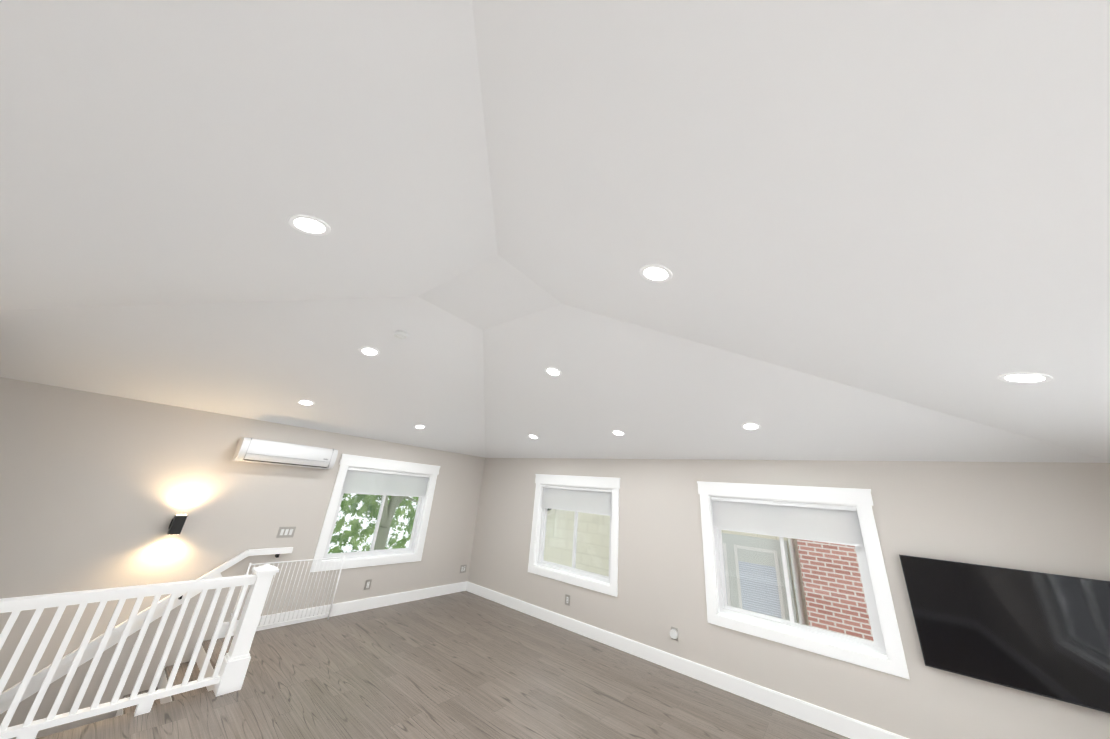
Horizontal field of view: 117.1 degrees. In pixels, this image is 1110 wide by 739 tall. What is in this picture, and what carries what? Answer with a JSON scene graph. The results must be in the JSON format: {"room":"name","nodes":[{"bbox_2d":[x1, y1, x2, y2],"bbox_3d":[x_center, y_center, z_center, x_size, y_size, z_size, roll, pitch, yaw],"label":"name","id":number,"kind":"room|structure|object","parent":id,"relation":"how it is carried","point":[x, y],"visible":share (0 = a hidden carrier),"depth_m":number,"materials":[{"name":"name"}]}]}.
{"room":"living room","nodes":[
{"label":"living room","id":0,"kind":"room"},
{"bbox_2d":[0,377,484,738],"bbox_3d":[-4.295,3.386,4.357,0.160,6.050,8.040,-11,-25,37],"label":"wall","id":1,"kind":"structure","parent":0,"point":[99,491],"depth_m":4.02,"materials":[{"name":"white paint"}]},
{"bbox_2d":[0,547,292,713],"bbox_3d":[-5.141,3.258,3.066,0.103,2.744,3.907,-11,-25,37],"label":"handrail","id":2,"kind":"object","parent":1,"relation":"attached to","point":[7,696],"visible":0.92,"depth_m":3.66,"materials":[{"name":"white wood"}]},
{"bbox_2d":[167,515,187,534],"bbox_3d":[-4.577,1.875,4.111,0.150,0.213,0.110,-11,-25,37],"label":"sconce","id":3,"kind":"object","parent":1,"relation":"attached to","point":[176,525],"visible":1,"depth_m":4.07,"materials":[{"name":"black metal"}]},
{"bbox_2d":[232,437,337,469],"bbox_3d":[-3.931,1.262,5.029,0.244,0.316,1.180,-11,-25,37],"label":"air conditioner","id":4,"kind":"object","parent":1,"relation":"attached to","point":[252,450],"visible":1,"depth_m":4.90,"materials":[{"name":"white plastic"}]},
{"bbox_2d":[276,527,295,537],"bbox_3d":[-3.924,2.379,4.952,0.010,0.136,0.206,-11,-25,37],"label":"switch plate","id":5,"kind":"object","parent":1,"relation":"attached to","point":[285,532],"visible":1,"depth_m":4.95,"materials":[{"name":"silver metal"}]},
{"bbox_2d":[217,582,464,638],"bbox_3d":[-3.060,3.913,5.685,0.020,0.165,3.870,-11,-25,37],"label":"baseboard","id":6,"kind":"structure","parent":1,"relation":"attached to","point":[342,608],"depth_m":5.45,"materials":[{"name":"white wood"}]},
{"bbox_2d":[364,579,371,589],"bbox_3d":[-3.131,3.603,5.679,0.010,0.145,0.095,-11,-25,37],"label":"electrical outlet","id":7,"kind":"object","parent":1,"relation":"attached to","point":[367,585],"visible":1,"depth_m":5.67,"materials":[{"name":"white plastic"}]},
{"bbox_2d":[310,454,440,571],"bbox_3d":[-3.096,2.531,6.096,0.186,1.740,1.900,-11,-25,37],"label":"window","id":8,"kind":"structure","parent":1,"relation":"in","point":[368,482],"depth_m":6.03,"materials":[{"name":"white plastic"}]},
{"bbox_2d":[460,565,466,572],"bbox_3d":[-1.922,4.179,7.111,0.010,0.145,0.150,-11,-25,37],"label":"electrical outlet","id":9,"kind":"object","parent":1,"relation":"attached to","point":[463,569],"visible":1,"depth_m":7.11,"materials":[{"name":"white plastic"}]},
{"bbox_2d":[465,581,908,738],"bbox_3d":[1.427,3.900,4.591,8.380,0.165,0.020,-11,-25,37],"label":"baseboard","id":10,"kind":"structure","parent":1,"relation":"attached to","point":[842,725],"depth_m":4.20,"materials":[{"name":"white wood"}]},
{"bbox_2d":[36,591,849,738],"bbox_3d":[-0.959,2.905,1.729,8.700,0.300,8.040,-11,-25,37],"label":"floor","id":11,"kind":"structure","parent":0,"point":[463,665],"depth_m":3.65,"materials":[{"name":"brown wood"}]},
{"bbox_2d":[0,564,279,738],"bbox_3d":[-3.870,2.262,2.682,0.196,1.085,2.473,-11,-25,37],"label":"railing","id":12,"kind":"object","parent":11,"relation":"on","point":[230,671],"visible":1,"depth_m":2.93,"materials":[{"name":"white wood"}]},
{"bbox_2d":[225,556,344,634],"bbox_3d":[-3.782,3.184,4.853,0.106,0.850,1.203,-11,-25,37],"label":"gate","id":13,"kind":"object","parent":11,"relation":"on","point":[269,563],"visible":0.85,"depth_m":4.89,"materials":[{"name":"white"}]},
{"bbox_2d":[0,0,1109,462],"bbox_3d":[-0.694,-0.187,2.852,8.380,0.900,7.720,-11,-25,37],"label":"ceiling","id":14,"kind":"structure","parent":0,"point":[868,230],"depth_m":1.55,"materials":[{"name":"white paint"}]},
{"bbox_2d":[297,400,314,405],"bbox_3d":[-3.363,0.450,4.581,0.190,0.051,0.196,-11,-25,37],"label":"recessed light","id":15,"kind":"object","parent":14,"relation":"in","point":[306,402],"visible":1,"depth_m":4.58,"materials":[{"name":"white plastic"}]},
{"bbox_2d":[288,215,330,235],"bbox_3d":[-1.375,-0.807,1.903,0.196,0.054,0.190,-11,-25,37],"label":"recessed light","id":16,"kind":"object","parent":14,"relation":"in","point":[306,224],"visible":1,"depth_m":1.90,"materials":[{"name":"white plastic"}]},
{"bbox_2d":[359,347,379,356],"bbox_3d":[-2.017,-0.193,3.689,0.190,0.051,0.196,-11,-25,37],"label":"recessed light","id":17,"kind":"object","parent":14,"relation":"in","point":[369,351],"visible":1,"depth_m":3.68,"materials":[{"name":"white plastic"}]},
{"bbox_2d":[394,330,407,338],"bbox_3d":[-1.579,-0.349,3.468,0.124,0.055,0.124,-11,-25,37],"label":"smoke detector","id":18,"kind":"object","parent":14,"relation":"attached to","point":[399,334],"visible":0.92,"depth_m":3.43,"materials":[{"name":"white plastic"}]},
{"bbox_2d":[414,425,425,428],"bbox_3d":[-2.309,0.982,5.805,0.190,0.051,0.196,-11,-25,37],"label":"recessed light","id":19,"kind":"object","parent":14,"relation":"in","point":[419,426],"visible":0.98,"depth_m":5.80,"materials":[{"name":"white plastic"}]},
{"bbox_2d":[528,434,538,438],"bbox_3d":[-0.383,1.184,5.973,0.196,0.054,0.190,-11,-25,37],"label":"recessed light","id":20,"kind":"object","parent":14,"relation":"in","point":[532,436],"visible":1,"depth_m":5.96,"materials":[{"name":"white plastic"}]},
{"bbox_2d":[545,367,560,376],"bbox_3d":[-0.021,0.029,3.941,0.196,0.054,0.190,-11,-25,37],"label":"recessed light","id":21,"kind":"object","parent":14,"relation":"in","point":[553,371],"visible":1,"depth_m":3.94,"materials":[{"name":"white plastic"}]},
{"bbox_2d":[612,430,624,435],"bbox_3d":[0.927,0.932,4.968,0.196,0.054,0.190,-11,-25,37],"label":"recessed light","id":22,"kind":"object","parent":14,"relation":"in","point":[618,432],"visible":1,"depth_m":4.96,"materials":[{"name":"white plastic"}]},
{"bbox_2d":[640,265,671,281],"bbox_3d":[0.613,-0.581,2.063,0.190,0.053,0.196,-11,-25,37],"label":"recessed light","id":23,"kind":"object","parent":14,"relation":"in","point":[655,273],"visible":1,"depth_m":2.06,"materials":[{"name":"white plastic"}]},
{"bbox_2d":[741,423,760,429],"bbox_3d":[2.265,0.660,3.921,0.196,0.054,0.190,-11,-25,37],"label":"recessed light","id":24,"kind":"object","parent":14,"relation":"in","point":[750,426],"visible":1,"depth_m":3.91,"materials":[{"name":"white plastic"}]},
{"bbox_2d":[998,373,1052,382],"bbox_3d":[2.848,0.052,2.058,0.190,0.053,0.196,-11,-25,37],"label":"recessed light","id":25,"kind":"object","parent":14,"relation":"in","point":[1025,378],"visible":0.96,"depth_m":2.05,"materials":[{"name":"white plastic"}]},
{"bbox_2d":[467,458,1109,738],"bbox_3d":[1.478,3.982,4.636,8.700,6.050,0.160,-11,-25,37],"label":"wall","id":26,"kind":"structure","parent":0,"point":[1049,517],"depth_m":3.68,"materials":[{"name":"white paint"}]},
{"bbox_2d":[565,594,569,605],"bbox_3d":[0.208,3.845,5.659,0.095,0.145,0.010,-11,-25,37],"label":"electrical outlet","id":27,"kind":"object","parent":26,"relation":"attached to","point":[567,599],"visible":1,"depth_m":5.66,"materials":[{"name":"white plastic"}]},
{"bbox_2d":[537,485,611,582],"bbox_3d":[0.348,2.856,6.090,1.588,1.418,0.138,-11,-25,37],"label":"window","id":28,"kind":"structure","parent":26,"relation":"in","point":[584,500],"depth_m":6.11,"materials":[{"name":"white plastic"}]},
{"bbox_2d":[528,474,620,596],"bbox_3d":[0.313,2.808,6.055,1.900,1.740,0.111,-11,-25,37],"label":"window frame","id":29,"kind":"structure","parent":26,"relation":"attached to","point":[611,588],"depth_m":5.94,"materials":[{"name":"white wood"}]},
{"bbox_2d":[670,627,677,640],"bbox_3d":[1.602,3.564,4.571,0.110,0.140,0.045,-11,-25,37],"label":"plug","id":30,"kind":"object","parent":26,"relation":"attached to","point":[674,633],"visible":1,"depth_m":4.56,"materials":[{"name":"white plastic"}]},
{"bbox_2d":[710,496,886,654],"bbox_3d":[2.829,2.377,4.188,1.588,1.418,0.138,-11,-25,37],"label":"window","id":31,"kind":"structure","parent":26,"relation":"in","point":[829,523],"depth_m":4.13,"materials":[{"name":"white plastic"}]},
{"bbox_2d":[697,481,909,679],"bbox_3d":[2.793,2.330,4.154,1.900,1.740,0.111,-11,-25,37],"label":"window frame","id":32,"kind":"structure","parent":26,"relation":"attached to","point":[893,661],"depth_m":3.92,"materials":[{"name":"white wood"}]},
{"bbox_2d":[899,555,1109,712],"bbox_3d":[4.156,2.252,2.928,1.530,0.930,0.106,-11,-25,37],"label":"tv","id":33,"kind":"object","parent":26,"relation":"attached to","point":[1044,634],"visible":1,"depth_m":2.96,"materials":[{"name":"black glass"}]},
{"bbox_3d":[-5.061,5.567,1.504,1.730,0.100,4.350,-11,-25,37],"label":"floor","id":34,"kind":"structure","parent":0,"visible":0},
{"bbox_2d":[115,645,213,716],"bbox_3d":[-5.085,4.064,1.883,1.370,2.970,3.780,-11,-25,37],"label":"stair","id":35,"kind":"structure","parent":34,"relation":"on","point":[180,674],"depth_m":3.73,"materials":[{"name":"brown wood"}]},
{"label":"outside","id":36,"kind":"structure","parent":0,"visible":0},
{"bbox_2d":[328,493,418,553],"bbox_3d":[-6.486,2.205,8.895,1.700,11.000,14.000,-11,-25,37],"label":"tree","id":37,"kind":"object","parent":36,"point":[371,513],"depth_m":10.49,"materials":[{"name":"green plant"}]},
{"bbox_2d":[543,509,873,641],"bbox_3d":[3.848,2.877,7.570,19.076,10.500,0.520,-11,-25,37],"label":"house","id":38,"kind":"structure","parent":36,"point":[813,583],"depth_m":6.74,"materials":[{"name":"red brick"}]}
]}

